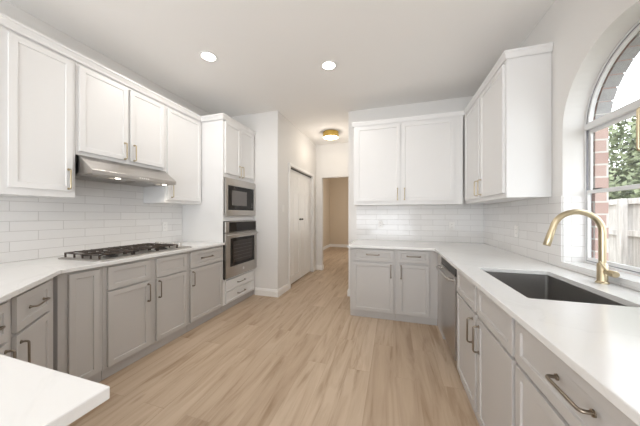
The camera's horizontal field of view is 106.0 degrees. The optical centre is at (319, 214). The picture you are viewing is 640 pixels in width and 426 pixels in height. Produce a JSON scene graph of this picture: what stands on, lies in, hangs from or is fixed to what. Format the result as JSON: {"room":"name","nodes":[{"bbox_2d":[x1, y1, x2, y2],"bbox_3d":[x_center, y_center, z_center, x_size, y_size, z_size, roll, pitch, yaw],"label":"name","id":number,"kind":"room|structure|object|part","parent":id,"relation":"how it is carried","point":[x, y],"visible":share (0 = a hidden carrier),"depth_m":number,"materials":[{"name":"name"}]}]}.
{"room":"kitchen","nodes":[
{"label":"kitchen","id":0,"kind":"room"},
{"bbox_2d":[0,0,211,261],"bbox_3d":[-2.950,-0.179,0.361,0.100,2.970,7.975,0,0,17],"label":"wall","id":1,"kind":"structure","parent":0,"point":[6,8],"depth_m":2.36,"materials":[{"name":"white paint"}]},
{"bbox_2d":[0,24,74,198],"bbox_3d":[-2.240,-0.719,1.846,0.390,1.150,0.431,0,0,17],"label":"upper cabinet","id":2,"kind":"object","parent":1,"relation":"attached to","point":[37,81],"visible":1,"depth_m":1.78,"materials":[{"name":"white paint"}]},
{"bbox_3d":[-2.023,-0.291,1.950,0.035,0.174,0.019,0,0,17],"label":"handle","id":3,"kind":"part","parent":2,"relation":"part of","materials":[{"name":"gold metal"}]},
{"bbox_2d":[0,179,181,262],"bbox_3d":[-2.407,-0.069,1.964,0.008,0.876,3.059,0,0,17],"label":"backsplash","id":4,"kind":"structure","parent":1,"relation":"attached to","point":[100,214],"depth_m":2.34,"materials":[{"name":"tile"}]},
{"bbox_2d":[75,61,164,170],"bbox_3d":[-2.057,-0.901,2.447,0.390,0.785,0.821,0,0,17],"label":"upper cabinet","id":5,"kind":"object","parent":1,"relation":"attached to","point":[115,121],"visible":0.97,"depth_m":2.29,"materials":[{"name":"white paint"}]},
{"bbox_3d":[-1.972,-0.899,2.213,0.020,0.720,0.388,0,0,17],"label":"door","id":6,"kind":"part","parent":5,"relation":"part of","materials":[{"name":"white paint"}]},
{"bbox_2d":[75,155,175,186],"bbox_3d":[-1.993,-0.420,2.434,0.506,0.177,0.806,0,0,17],"label":"range hood","id":7,"kind":"object","parent":5,"relation":"attached to","point":[87,168],"visible":0.94,"depth_m":2.26,"materials":[{"name":"silver metal"}]},
{"bbox_3d":[-1.996,-0.339,2.434,0.475,0.005,0.776,0,0,17],"label":"underside panel","id":8,"kind":"part","parent":7,"relation":"part of","materials":[{"name":"silver metal"}]},
{"bbox_3d":[-1.898,-0.627,2.361,0.035,0.174,0.019,0,0,17],"label":"handle","id":9,"kind":"part","parent":5,"relation":"part of","materials":[{"name":"gold metal"}]},
{"bbox_3d":[-1.854,-0.899,2.601,0.020,0.720,0.375,0,0,17],"label":"door","id":10,"kind":"part","parent":5,"relation":"part of","materials":[{"name":"white paint"}]},
{"bbox_2d":[162,222,167,230],"bbox_3d":[-2.034,0.151,3.162,0.008,0.116,0.072,0,0,17],"label":"outlet","id":11,"kind":"object","parent":1,"relation":"attached to","point":[164,224],"visible":1,"depth_m":3.15,"materials":[{"name":"white plastic"}]},
{"bbox_2d":[143,104,200,204],"bbox_3d":[-1.858,-0.719,3.105,0.390,1.150,0.550,0,0,17],"label":"upper cabinet","id":12,"kind":"object","parent":1,"relation":"attached to","point":[182,131],"visible":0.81,"depth_m":3.01,"materials":[{"name":"white paint"}]},
{"bbox_3d":[-1.714,-0.719,3.062,0.020,1.080,0.508,0,0,17],"label":"door","id":13,"kind":"part","parent":12,"relation":"part of","materials":[{"name":"white paint"}]},
{"bbox_3d":[-2.373,-0.719,1.410,0.390,1.150,0.478,0,0,17],"label":"upper cabinet","id":14,"kind":"object","parent":1,"relation":"attached to","visible":0},
{"bbox_2d":[0,12,200,120],"bbox_3d":[-1.958,-1.317,2.230,0.036,0.069,2.289,0,0,17],"label":"crown molding","id":15,"kind":"structure","parent":14,"relation":"attached to","point":[5,20],"depth_m":2.04,"materials":[{"name":"white paint"}]},
{"bbox_2d":[231,110,280,294],"bbox_3d":[-1.239,-0.179,4.071,1.218,2.970,0.120,0,0,17],"label":"wall","id":16,"kind":"structure","parent":0,"point":[266,125],"depth_m":3.90,"materials":[{"name":"white paint"}]},
{"bbox_2d":[255,283,288,296],"bbox_3d":[-0.802,1.247,4.084,0.421,0.118,0.431,0,0,17],"label":"baseboard","id":17,"kind":"structure","parent":16,"relation":"attached to","point":[258,291],"depth_m":3.90,"materials":[{"name":"white paint"}]},
{"bbox_2d":[68,247,479,425],"bbox_3d":[-0.473,1.356,2.913,5.400,0.100,14.300,0,0,17],"label":"floor","id":18,"kind":"structure","parent":0,"point":[299,356],"depth_m":2.01,"materials":[{"name":"brown wood"}]},
{"bbox_2d":[0,300,15,358],"bbox_3d":[-1.584,0.852,0.901,0.475,0.907,0.440,0,0,-30],"label":"base cabinet","id":19,"kind":"object","parent":18,"relation":"on","point":[4,306],"visible":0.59,"depth_m":1.14,"materials":[{"name":"grey paint"}]},
{"bbox_3d":[-1.419,0.508,1.001,0.020,0.180,0.370,0,0,-30],"label":"drawer","id":20,"kind":"part","parent":19,"relation":"part of","materials":[{"name":"grey paint"}]},
{"bbox_3d":[-1.419,0.912,1.001,0.020,0.597,0.370,0,0,-30],"label":"door","id":21,"kind":"part","parent":19,"relation":"part of","materials":[{"name":"grey paint"}]},
{"bbox_3d":[-1.473,0.726,1.149,0.035,0.174,0.019,0,0,-30],"label":"handle","id":22,"kind":"part","parent":19,"relation":"part of","materials":[{"name":"brown"}]},
{"bbox_2d":[7,278,52,368],"bbox_3d":[-1.832,0.852,1.300,0.505,0.907,0.497,0,0,-30],"label":"base cabinet","id":23,"kind":"object","parent":18,"relation":"on","point":[30,311],"visible":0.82,"depth_m":1.37,"materials":[{"name":"grey paint"}]},
{"bbox_3d":[-1.537,0.736,1.260,0.035,0.174,0.019,0,0,-30],"label":"handle","id":24,"kind":"part","parent":23,"relation":"part of","materials":[{"name":"brown metal"}]},
{"bbox_3d":[-1.636,0.508,1.375,0.020,0.180,0.367,0,0,-30],"label":"drawer","id":25,"kind":"part","parent":23,"relation":"part of","materials":[{"name":"grey paint"}]},
{"bbox_3d":[-1.636,0.912,1.375,0.020,0.597,0.367,0,0,-30],"label":"door","id":26,"kind":"part","parent":23,"relation":"part of","materials":[{"name":"grey paint"}]},
{"bbox_3d":[-1.619,0.506,1.400,0.035,0.019,0.169,0,0,-30],"label":"handle","id":27,"kind":"part","parent":23,"relation":"part of","materials":[{"name":"brown metal"}]},
{"bbox_2d":[53,267,101,382],"bbox_3d":[-2.063,0.852,1.863,0.701,0.907,0.265,0,0,17],"label":"base cabinet","id":28,"kind":"object","parent":18,"relation":"on","point":[77,295],"visible":0.51,"depth_m":1.75,"materials":[{"name":"grey paint"}]},
{"bbox_3d":[-1.733,0.815,1.776,0.020,0.793,0.186,0,0,17],"label":"door","id":29,"kind":"part","parent":28,"relation":"part of","materials":[{"name":"grey paint"}]},
{"bbox_2d":[101,251,187,380],"bbox_3d":[-1.889,0.852,2.377,0.736,0.907,0.818,0,0,17],"label":"base cabinet","id":30,"kind":"object","parent":18,"relation":"on","point":[145,301],"visible":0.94,"depth_m":2.17,"materials":[{"name":"grey paint"}]},
{"bbox_3d":[-1.640,0.508,2.084,0.020,0.180,0.346,0,0,17],"label":"drawer","id":31,"kind":"part","parent":30,"relation":"part of","materials":[{"name":"grey paint"}]},
{"bbox_3d":[-1.640,0.912,2.084,0.020,0.597,0.346,0,0,17],"label":"door","id":32,"kind":"part","parent":30,"relation":"part of","materials":[{"name":"grey paint"}]},
{"bbox_3d":[-1.519,0.508,2.481,0.020,0.180,0.356,0,0,17],"label":"drawer","id":33,"kind":"part","parent":30,"relation":"part of","materials":[{"name":"grey paint"}]},
{"bbox_3d":[-1.519,0.912,2.481,0.020,0.597,0.356,0,0,17],"label":"door","id":34,"kind":"part","parent":30,"relation":"part of","materials":[{"name":"grey paint"}]},
{"bbox_2d":[187,245,222,331],"bbox_3d":[-1.686,0.852,3.043,0.736,0.907,0.572,0,0,17],"label":"base cabinet","id":35,"kind":"object","parent":18,"relation":"on","point":[205,266],"visible":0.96,"depth_m":2.90,"materials":[{"name":"grey paint"}]},
{"bbox_2d":[0,241,224,425],"bbox_3d":[-1.310,0.383,1.630,2.284,0.028,3.058,0,0,17],"label":"countertop","id":36,"kind":"structure","parent":35,"relation":"on","point":[31,394],"depth_m":0.53,"materials":[{"name":"white stone"}]},
{"bbox_2d":[58,242,191,261],"bbox_3d":[-1.841,0.341,2.401,0.520,0.056,0.925,0,0,17],"label":"gas cooktop","id":37,"kind":"object","parent":36,"relation":"in","point":[111,253],"visible":1,"depth_m":2.20,"materials":[{"name":"silver metal"}]},
{"bbox_3d":[-1.377,0.508,2.950,0.020,0.180,0.528,0,0,17],"label":"drawer","id":38,"kind":"part","parent":35,"relation":"part of","materials":[{"name":"grey paint"}]},
{"bbox_3d":[-1.377,0.912,2.950,0.020,0.597,0.528,0,0,17],"label":"door","id":39,"kind":"part","parent":35,"relation":"part of","materials":[{"name":"grey paint"}]},
{"bbox_2d":[182,113,255,311],"bbox_3d":[-1.501,-0.023,3.669,0.746,2.656,0.796,0,0,17],"label":"tall cabinet","id":40,"kind":"object","parent":18,"relation":"on","point":[227,145],"visible":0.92,"depth_m":3.33,"materials":[{"name":"white paint"}]},
{"bbox_3d":[-1.348,-1.317,3.621,0.388,0.069,0.794,0,0,17],"label":"crown","id":41,"kind":"part","parent":40,"relation":"part of","materials":[{"name":"white paint"}]},
{"bbox_3d":[-1.234,-0.924,3.420,0.020,0.710,0.333,0,0,17],"label":"door","id":42,"kind":"part","parent":40,"relation":"part of","materials":[{"name":"white paint"}]},
{"bbox_2d":[224,177,254,215],"bbox_3d":[-1.377,-0.249,3.656,0.450,0.522,0.728,0,0,17],"label":"microwave","id":43,"kind":"object","parent":40,"relation":"in","point":[239,196],"visible":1,"depth_m":3.52,"materials":[{"name":"grey metal"}]},
{"bbox_3d":[-1.178,-0.240,3.601,0.021,0.336,0.636,0,0,17],"label":"door","id":44,"kind":"part","parent":43,"relation":"part of","materials":[{"name":"black glass"}]},
{"bbox_3d":[-1.180,1.131,3.597,0.020,0.150,0.683,0,0,17],"label":"drawer","id":45,"kind":"part","parent":40,"relation":"part of","materials":[{"name":"white paint"}]},
{"bbox_3d":[-1.180,0.971,3.597,0.020,0.146,0.683,0,0,17],"label":"drawer","id":46,"kind":"part","parent":40,"relation":"part of","materials":[{"name":"white paint"}]},
{"bbox_2d":[223,220,257,279],"bbox_3d":[-1.404,0.478,3.662,0.654,0.779,0.760,0,0,17],"label":"wall oven","id":47,"kind":"object","parent":40,"relation":"in","point":[239,237],"visible":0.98,"depth_m":3.49,"materials":[{"name":"grey metal"}]},
{"bbox_3d":[-1.160,0.166,3.588,0.020,0.151,0.760,0,0,17],"label":"control panel","id":48,"kind":"part","parent":47,"relation":"part of","materials":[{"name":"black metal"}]},
{"bbox_3d":[-1.155,0.517,3.603,0.020,0.395,0.602,0,0,17],"label":"door glass","id":49,"kind":"part","parent":47,"relation":"part of","materials":[{"name":"black glass"}]},
{"bbox_3d":[-1.120,0.279,3.575,0.061,0.028,0.730,0,0,17],"label":"handle","id":50,"kind":"part","parent":47,"relation":"part of","materials":[{"name":"silver metal"}]},
{"bbox_3d":[-1.142,0.167,3.607,0.002,0.138,0.665,0,0,17],"label":"display glass","id":51,"kind":"part","parent":47,"relation":"part of","materials":[{"name":"black glass"}]},
{"bbox_3d":[-1.132,-0.924,3.755,0.020,0.710,0.347,0,0,17],"label":"door","id":52,"kind":"part","parent":40,"relation":"part of","materials":[{"name":"white paint"}]},
{"bbox_2d":[350,248,395,320],"bbox_3d":[0.760,0.861,3.371,0.565,0.888,0.783,0,0,17],"label":"base cabinet","id":53,"kind":"object","parent":18,"relation":"on","point":[372,270],"visible":0.98,"depth_m":3.04,"materials":[{"name":"grey paint"}]},
{"bbox_3d":[0.663,0.505,3.038,0.497,0.142,0.020,0,0,17],"label":"drawer","id":54,"kind":"part","parent":53,"relation":"part of","materials":[{"name":"grey paint"}]},
{"bbox_3d":[0.663,0.907,3.038,0.497,0.607,0.020,0,0,17],"label":"door","id":55,"kind":"part","parent":53,"relation":"part of","materials":[{"name":"grey paint"}]},
{"bbox_2d":[396,249,437,325],"bbox_3d":[1.256,0.861,3.220,0.469,0.888,0.783,0,0,17],"label":"base cabinet","id":56,"kind":"object","parent":18,"relation":"on","point":[416,270],"visible":0.96,"depth_m":2.89,"materials":[{"name":"grey paint"}]},
{"bbox_3d":[1.125,0.505,2.898,0.342,0.142,0.020,0,0,17],"label":"drawer","id":57,"kind":"part","parent":56,"relation":"part of","materials":[{"name":"grey paint"}]},
{"bbox_3d":[1.125,0.907,2.898,0.342,0.607,0.020,0,0,17],"label":"door","id":58,"kind":"part","parent":56,"relation":"part of","materials":[{"name":"grey paint"}]},
{"bbox_2d":[438,254,445,338],"bbox_3d":[1.357,0.861,2.675,0.039,0.887,0.308,0,0,17],"label":"filler panel","id":59,"kind":"object","parent":18,"relation":"on","point":[439,256],"visible":0.28,"depth_m":2.73,"materials":[{"name":"grey paint"}]},
{"bbox_2d":[436,257,457,360],"bbox_3d":[1.490,0.861,2.150,0.774,0.887,0.594,0,0,17],"label":"dishwasher","id":60,"kind":"object","parent":18,"relation":"on","point":[448,273],"visible":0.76,"depth_m":2.15,"materials":[{"name":"grey metal"}]},
{"bbox_3d":[1.153,0.537,2.252,0.069,0.035,0.528,0,0,17],"label":"handle","id":61,"kind":"part","parent":60,"relation":"part of","materials":[{"name":"silver metal"}]},
{"bbox_3d":[1.198,0.467,2.239,0.026,0.073,0.592,0,0,17],"label":"control panel","id":62,"kind":"part","parent":60,"relation":"part of","materials":[{"name":"black ceramic"}]},
{"bbox_2d":[457,270,518,425],"bbox_3d":[1.271,0.861,1.372,0.744,0.888,0.967,0,0,17],"label":"base cabinet","id":63,"kind":"object","parent":18,"relation":"on","point":[486,362],"visible":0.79,"depth_m":1.33,"materials":[{"name":"grey paint"}]},
{"bbox_3d":[1.025,0.511,1.690,0.020,0.174,0.440,0,0,17],"label":"drawer","id":64,"kind":"part","parent":63,"relation":"part of","materials":[{"name":"grey paint"}]},
{"bbox_3d":[1.025,0.912,1.690,0.020,0.597,0.440,0,0,17],"label":"door","id":65,"kind":"part","parent":63,"relation":"part of","materials":[{"name":"grey paint"}]},
{"bbox_3d":[0.948,0.731,1.530,0.035,0.169,0.019,0,0,17],"label":"handle","id":66,"kind":"part","parent":63,"relation":"part of","materials":[{"name":"brown metal"}]},
{"bbox_3d":[0.913,0.731,1.416,0.035,0.169,0.019,0,0,17],"label":"handle","id":67,"kind":"part","parent":63,"relation":"part of","materials":[{"name":"brown metal"}]},
{"bbox_3d":[0.884,0.511,1.226,0.020,0.174,0.440,0,0,17],"label":"drawer","id":68,"kind":"part","parent":63,"relation":"part of","materials":[{"name":"grey paint"}]},
{"bbox_3d":[0.884,0.912,1.226,0.020,0.597,0.440,0,0,17],"label":"door","id":69,"kind":"part","parent":63,"relation":"part of","materials":[{"name":"grey paint"}]},
{"bbox_2d":[515,320,636,425],"bbox_3d":[1.020,0.861,0.550,0.743,0.888,0.750,0,0,17],"label":"base cabinet","id":70,"kind":"object","parent":18,"relation":"on","point":[548,392],"visible":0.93,"depth_m":0.77,"materials":[{"name":"grey paint"}]},
{"bbox_2d":[347,239,639,425],"bbox_3d":[0.924,0.402,1.959,1.753,0.028,3.396,0,0,17],"label":"countertop","id":71,"kind":"structure","parent":70,"relation":"on","point":[600,343],"depth_m":0.93,"materials":[{"name":"white stone"}]},
{"bbox_2d":[485,271,624,305],"bbox_3d":[1.272,0.533,1.396,0.453,0.230,0.724,0,0,17],"label":"sink","id":72,"kind":"object","parent":71,"relation":"in","point":[534,286],"visible":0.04,"depth_m":1.66,"materials":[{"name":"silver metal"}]},
{"bbox_2d":[543,209,619,284],"bbox_3d":[1.483,0.177,1.381,0.305,0.422,0.119,0,0,17],"label":"faucet","id":73,"kind":"object","parent":71,"relation":"on","point":[602,272],"visible":1,"depth_m":1.37,"materials":[{"name":"gold metal"}]},
{"bbox_3d":[1.594,0.320,1.322,0.036,0.036,0.070,0,0,17],"label":"valve knob","id":74,"kind":"part","parent":73,"relation":"part of","materials":[{"name":"gold metal"}]},
{"bbox_3d":[0.760,0.912,0.818,0.020,0.597,0.356,0,0,17],"label":"door","id":75,"kind":"part","parent":70,"relation":"part of","materials":[{"name":"grey paint"}]},
{"bbox_3d":[0.688,0.496,0.675,0.035,0.019,0.160,0,0,17],"label":"handle","id":76,"kind":"part","parent":70,"relation":"part of","materials":[{"name":"brown metal"}]},
{"bbox_2d":[5,0,554,144],"bbox_3d":[-0.488,-1.714,2.866,5.400,0.100,14.400,0,0,17],"label":"ceiling","id":77,"kind":"structure","parent":0,"point":[270,54],"depth_m":2.35,"materials":[{"name":"white paint"}]},
{"bbox_2d":[199,51,217,62],"bbox_3d":[-1.171,-1.661,2.531,0.188,0.006,0.188,0,0,17],"label":"recessed light","id":78,"kind":"object","parent":77,"relation":"in","point":[208,56],"visible":1,"depth_m":2.53,"materials":[{"name":"white paint"}]},
{"bbox_2d":[320,60,336,70],"bbox_3d":[0.098,-1.661,2.682,0.188,0.006,0.188,0,0,17],"label":"recessed light","id":79,"kind":"object","parent":77,"relation":"in","point":[328,65],"visible":1,"depth_m":2.68,"materials":[{"name":"white paint"}]},
{"bbox_2d":[323,130,338,139],"bbox_3d":[0.218,-1.608,4.846,0.316,0.112,0.316,0,0,17],"label":"flush light","id":80,"kind":"object","parent":77,"relation":"attached to","point":[327,134],"visible":1,"depth_m":4.75,"materials":[{"name":"white glass"}]},
{"bbox_2d":[324,135,337,139],"bbox_3d":[0.218,-1.573,4.846,0.296,0.042,0.296,0,0,17],"label":"diffuser","id":81,"kind":"object","parent":80,"relation":"attached to","point":[327,137],"depth_m":4.83,"materials":[{"name":"white glass"}]},
{"bbox_2d":[281,114,315,286],"bbox_3d":[-0.422,-0.179,4.871,0.120,2.970,1.885,0,0,17],"label":"wall","id":82,"kind":"structure","parent":0,"point":[297,149],"depth_m":4.32,"materials":[{"name":"white paint"}]},
{"bbox_2d":[291,169,309,283],"bbox_3d":[-0.399,0.216,4.918,0.076,2.136,1.272,0,0,17],"label":"door","id":83,"kind":"structure","parent":82,"relation":"in","point":[300,183],"depth_m":4.90,"materials":[{"name":"white paint"}]},
{"bbox_3d":[-0.543,-0.059,4.483,0.001,0.730,0.196,0,0,17],"label":"panel","id":84,"kind":"part","parent":83,"relation":"part of","materials":[{"name":"white wood"}]},
{"bbox_3d":[-0.543,0.816,4.483,0.001,0.660,0.196,0,0,17],"label":"panel","id":85,"kind":"part","parent":83,"relation":"part of","materials":[{"name":"white wood"}]},
{"bbox_3d":[-0.463,-0.639,4.747,0.001,0.210,0.196,0,0,17],"label":"panel","id":86,"kind":"part","parent":83,"relation":"part of","materials":[{"name":"white wood"}]},
{"bbox_3d":[-0.463,-0.059,4.747,0.001,0.730,0.196,0,0,17],"label":"panel","id":87,"kind":"part","parent":83,"relation":"part of","materials":[{"name":"white wood"}]},
{"bbox_3d":[-0.463,0.816,4.747,0.001,0.660,0.196,0,0,17],"label":"panel","id":88,"kind":"part","parent":83,"relation":"part of","materials":[{"name":"white wood"}]},
{"bbox_3d":[-0.357,-0.059,5.097,0.001,0.730,0.196,0,0,17],"label":"panel","id":89,"kind":"part","parent":83,"relation":"part of","materials":[{"name":"white wood"}]},
{"bbox_3d":[-0.357,0.816,5.097,0.001,0.660,0.196,0,0,17],"label":"panel","id":90,"kind":"part","parent":83,"relation":"part of","materials":[{"name":"white wood"}]},
{"bbox_3d":[-0.277,-0.059,5.360,0.001,0.730,0.196,0,0,17],"label":"panel","id":91,"kind":"part","parent":83,"relation":"part of","materials":[{"name":"white wood"}]},
{"bbox_3d":[-0.277,0.816,5.360,0.001,0.660,0.196,0,0,17],"label":"panel","id":92,"kind":"part","parent":83,"relation":"part of","materials":[{"name":"white wood"}]},
{"bbox_2d":[289,162,313,288],"bbox_3d":[-0.342,0.187,4.901,0.016,2.238,1.390,0,0,17],"label":"trim","id":93,"kind":"structure","parent":82,"relation":"attached to","point":[290,164],"depth_m":4.28,"materials":[{"name":"white paint"}]},
{"bbox_2d":[314,244,347,270],"bbox_3d":[0.825,1.247,7.530,2.200,0.118,4.310,0,0,17],"label":"baseboard","id":94,"kind":"structure","parent":82,"relation":"attached to","point":[328,245],"depth_m":9.38,"materials":[{"name":"white paint"}]},
{"bbox_2d":[323,178,329,246],"bbox_3d":[-0.231,-0.179,8.013,0.100,2.970,4.000,0,0,17],"label":"wall","id":95,"kind":"structure","parent":0,"point":[326,181],"depth_m":9.44,"materials":[{"name":"beige paint"}]},
{"bbox_2d":[316,143,347,264],"bbox_3d":[0.429,-0.179,5.660,1.290,2.970,0.120,0,0,17],"label":"wall","id":96,"kind":"structure","parent":0,"point":[331,159],"depth_m":5.70,"materials":[{"name":"white paint"}]},
{"bbox_2d":[330,177,347,244],"bbox_3d":[1.466,-0.179,9.640,2.400,2.970,0.100,0,0,17],"label":"wall","id":97,"kind":"structure","parent":0,"point":[338,187],"depth_m":9.79,"materials":[{"name":"beige paint"}]},
{"bbox_2d":[348,95,483,288],"bbox_3d":[1.473,-0.179,3.628,2.090,2.970,0.100,0,0,17],"label":"wall","id":98,"kind":"structure","parent":0,"point":[455,104],"depth_m":3.73,"materials":[{"name":"white paint"}]},
{"bbox_2d":[378,221,382,227],"bbox_3d":[0.934,0.146,3.727,0.072,0.116,0.008,0,0,17],"label":"outlet","id":99,"kind":"object","parent":98,"relation":"attached to","point":[380,223],"visible":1,"depth_m":3.72,"materials":[{"name":"white plastic"}]},
{"bbox_2d":[354,115,462,205],"bbox_3d":[1.210,-0.719,3.453,1.418,1.150,0.382,0,0,17],"label":"upper cabinet","id":100,"kind":"object","parent":98,"relation":"attached to","point":[417,162],"visible":1,"depth_m":3.29,"materials":[{"name":"white paint"}]},
{"bbox_3d":[0.817,-0.727,3.420,0.605,1.065,0.020,0,0,17],"label":"door","id":101,"kind":"part","parent":100,"relation":"part of","materials":[{"name":"white paint"}]},
{"bbox_3d":[1.437,-0.727,3.232,0.640,1.065,0.020,0,0,17],"label":"door","id":102,"kind":"part","parent":100,"relation":"part of","materials":[{"name":"white paint"}]},
{"bbox_2d":[352,42,552,128],"bbox_3d":[1.386,-1.318,2.997,0.938,0.067,2.333,0,0,-34],"label":"crown molding","id":103,"kind":"structure","parent":100,"relation":"attached to","point":[547,47],"depth_m":2.61,"materials":[{"name":"white paint"}]},
{"bbox_2d":[356,205,482,242],"bbox_3d":[1.424,0.122,3.587,1.760,0.531,0.008,0,0,17],"label":"backsplash","id":104,"kind":"structure","parent":98,"relation":"attached to","point":[430,223],"depth_m":3.56,"materials":[{"name":"tile"}]},
{"bbox_2d":[484,0,639,291],"bbox_3d":[1.130,-0.179,-0.683,0.160,2.970,8.350,0,0,17],"label":"wall","id":105,"kind":"structure","parent":0,"point":[583,34],"depth_m":1.74,"materials":[{"name":"white paint"}]},
{"bbox_2d":[465,52,551,203],"bbox_3d":[1.828,-0.719,2.512,0.357,1.150,1.166,0,0,17],"label":"upper cabinet","id":106,"kind":"object","parent":105,"relation":"attached to","point":[508,127],"visible":1,"depth_m":1.98,"materials":[{"name":"white paint"}]},
{"bbox_3d":[1.785,-0.722,2.831,0.020,1.075,0.520,0,0,17],"label":"door","id":107,"kind":"part","parent":106,"relation":"part of","materials":[{"name":"white paint"}]},
{"bbox_3d":[1.616,-0.722,2.276,0.020,1.075,0.542,0,0,17],"label":"door","id":108,"kind":"part","parent":106,"relation":"part of","materials":[{"name":"white paint"}]},
{"bbox_2d":[514,226,517,236],"bbox_3d":[1.979,0.166,2.430,0.008,0.116,0.072,0,0,17],"label":"outlet","id":109,"kind":"object","parent":105,"relation":"attached to","point":[515,227],"visible":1,"depth_m":2.43,"materials":[{"name":"white plastic"}]},
{"bbox_2d":[483,196,639,291],"bbox_3d":[1.732,0.122,1.586,0.008,0.531,3.642,0,0,17],"label":"backsplash","id":110,"kind":"structure","parent":105,"relation":"attached to","point":[533,218],"depth_m":2.24,"materials":[{"name":"tile"}]},
{"bbox_2d":[563,196,584,261],"bbox_3d":[1.858,0.104,1.763,0.129,0.477,0.006,0,0,17],"label":"backsplash","id":111,"kind":"structure","parent":105,"relation":"attached to","point":[573,225],"depth_m":1.76,"materials":[{"name":"tile"}]},
{"bbox_2d":[561,261,639,288],"bbox_3d":[1.713,0.358,1.308,0.142,0.030,0.958,0,0,17],"label":"trim","id":112,"kind":"structure","parent":105,"relation":"attached to","point":[625,278],"depth_m":1.46,"materials":[{"name":"white stone"}]},
{"bbox_2d":[584,20,639,275],"bbox_3d":[1.788,-0.381,1.286,0.045,1.445,0.958,0,0,17],"label":"window","id":113,"kind":"structure","parent":105,"relation":"in","point":[627,111],"depth_m":1.63,"materials":[{"name":"white plastic"}]},
{"bbox_3d":[1.786,0.074,1.286,0.015,0.500,0.922,0,0,17],"label":"sash","id":114,"kind":"part","parent":113,"relation":"part of","materials":[{"name":"white plastic"}]},
{"bbox_3d":[1.794,-0.855,1.284,0.025,0.461,0.922,0,0,17],"label":"arch sash","id":115,"kind":"part","parent":113,"relation":"part of","materials":[{"name":"white plastic"}]},
{"bbox_3d":[1.801,-0.379,1.282,0.015,0.453,0.922,0,0,17],"label":"sash","id":116,"kind":"part","parent":113,"relation":"part of","materials":[{"name":"white plastic"}]},
{"bbox_2d":[636,107,639,151],"bbox_3d":[1.209,-0.719,0.474,0.357,1.150,0.800,0,0,17],"label":"pendant light","id":117,"kind":"object","parent":105,"relation":"attached to","point":[638,109],"visible":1,"depth_m":0.87,"materials":[{"name":"gold metal"}]},
{"bbox_2d":[592,31,639,275],"bbox_3d":[1.259,-0.129,-0.670,0.072,3.270,8.450,0,0,17],"label":"wall","id":118,"kind":"structure","parent":0,"point":[633,38],"depth_m":1.71,"materials":[{"name":"red brick"}]},
{"bbox_2d":[595,127,608,260],"bbox_3d":[1.848,-0.141,1.268,0.072,0.967,0.890,0,0,17],"label":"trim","id":119,"kind":"structure","parent":118,"relation":"attached to","point":[601,136],"depth_m":1.69,"materials":[{"name":"red brick"}]},
{"bbox_2d":[595,34,639,118],"bbox_3d":[1.852,-0.900,1.266,0.082,0.545,1.100,0,0,17],"label":"brick arch","id":120,"kind":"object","parent":118,"relation":"attached to","point":[630,52],"depth_m":1.59,"materials":[{"name":"brick"}]},
{"label":"outside","id":121,"kind":"structure","parent":0,"visible":0},
{"bbox_3d":[12.001,1.581,2.625,18.560,0.150,28.000,0,0,17],"label":"ground","id":122,"kind":"structure","parent":121,"visible":0},
{"bbox_2d":[609,116,639,199],"bbox_3d":[9.091,-0.721,7.092,4.457,4.473,4.059,0,0,-13],"label":"leafy tree","id":123,"kind":"object","parent":122,"relation":"on","point":[628,173],"visible":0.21,"depth_m":6.29,"materials":[{"name":"green plant"}]},
{"bbox_2d":[609,198,639,267],"bbox_3d":[6.145,0.606,6.497,0.166,1.800,10.005,0,0,17],"label":"wooden fence","id":124,"kind":"object","parent":122,"relation":"on","point":[624,214],"visible":0.06,"depth_m":4.31,"materials":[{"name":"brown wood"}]},
{"bbox_3d":[5.454,0.606,4.353,0.090,1.800,0.100,0,0,17],"label":"post","id":125,"kind":"part","parent":124,"relation":"part of","materials":[{"name":"white wood"}]},
{"bbox_3d":[6.176,0.326,6.485,0.049,0.100,10.000,0,0,17],"label":"rail","id":126,"kind":"part","parent":124,"relation":"part of","materials":[{"name":"white wood"}]},
{"bbox_3d":[6.176,-0.244,6.485,0.049,0.100,10.000,0,0,17],"label":"rail","id":127,"kind":"part","parent":124,"relation":"part of","materials":[{"name":"white wood"}]}
]}

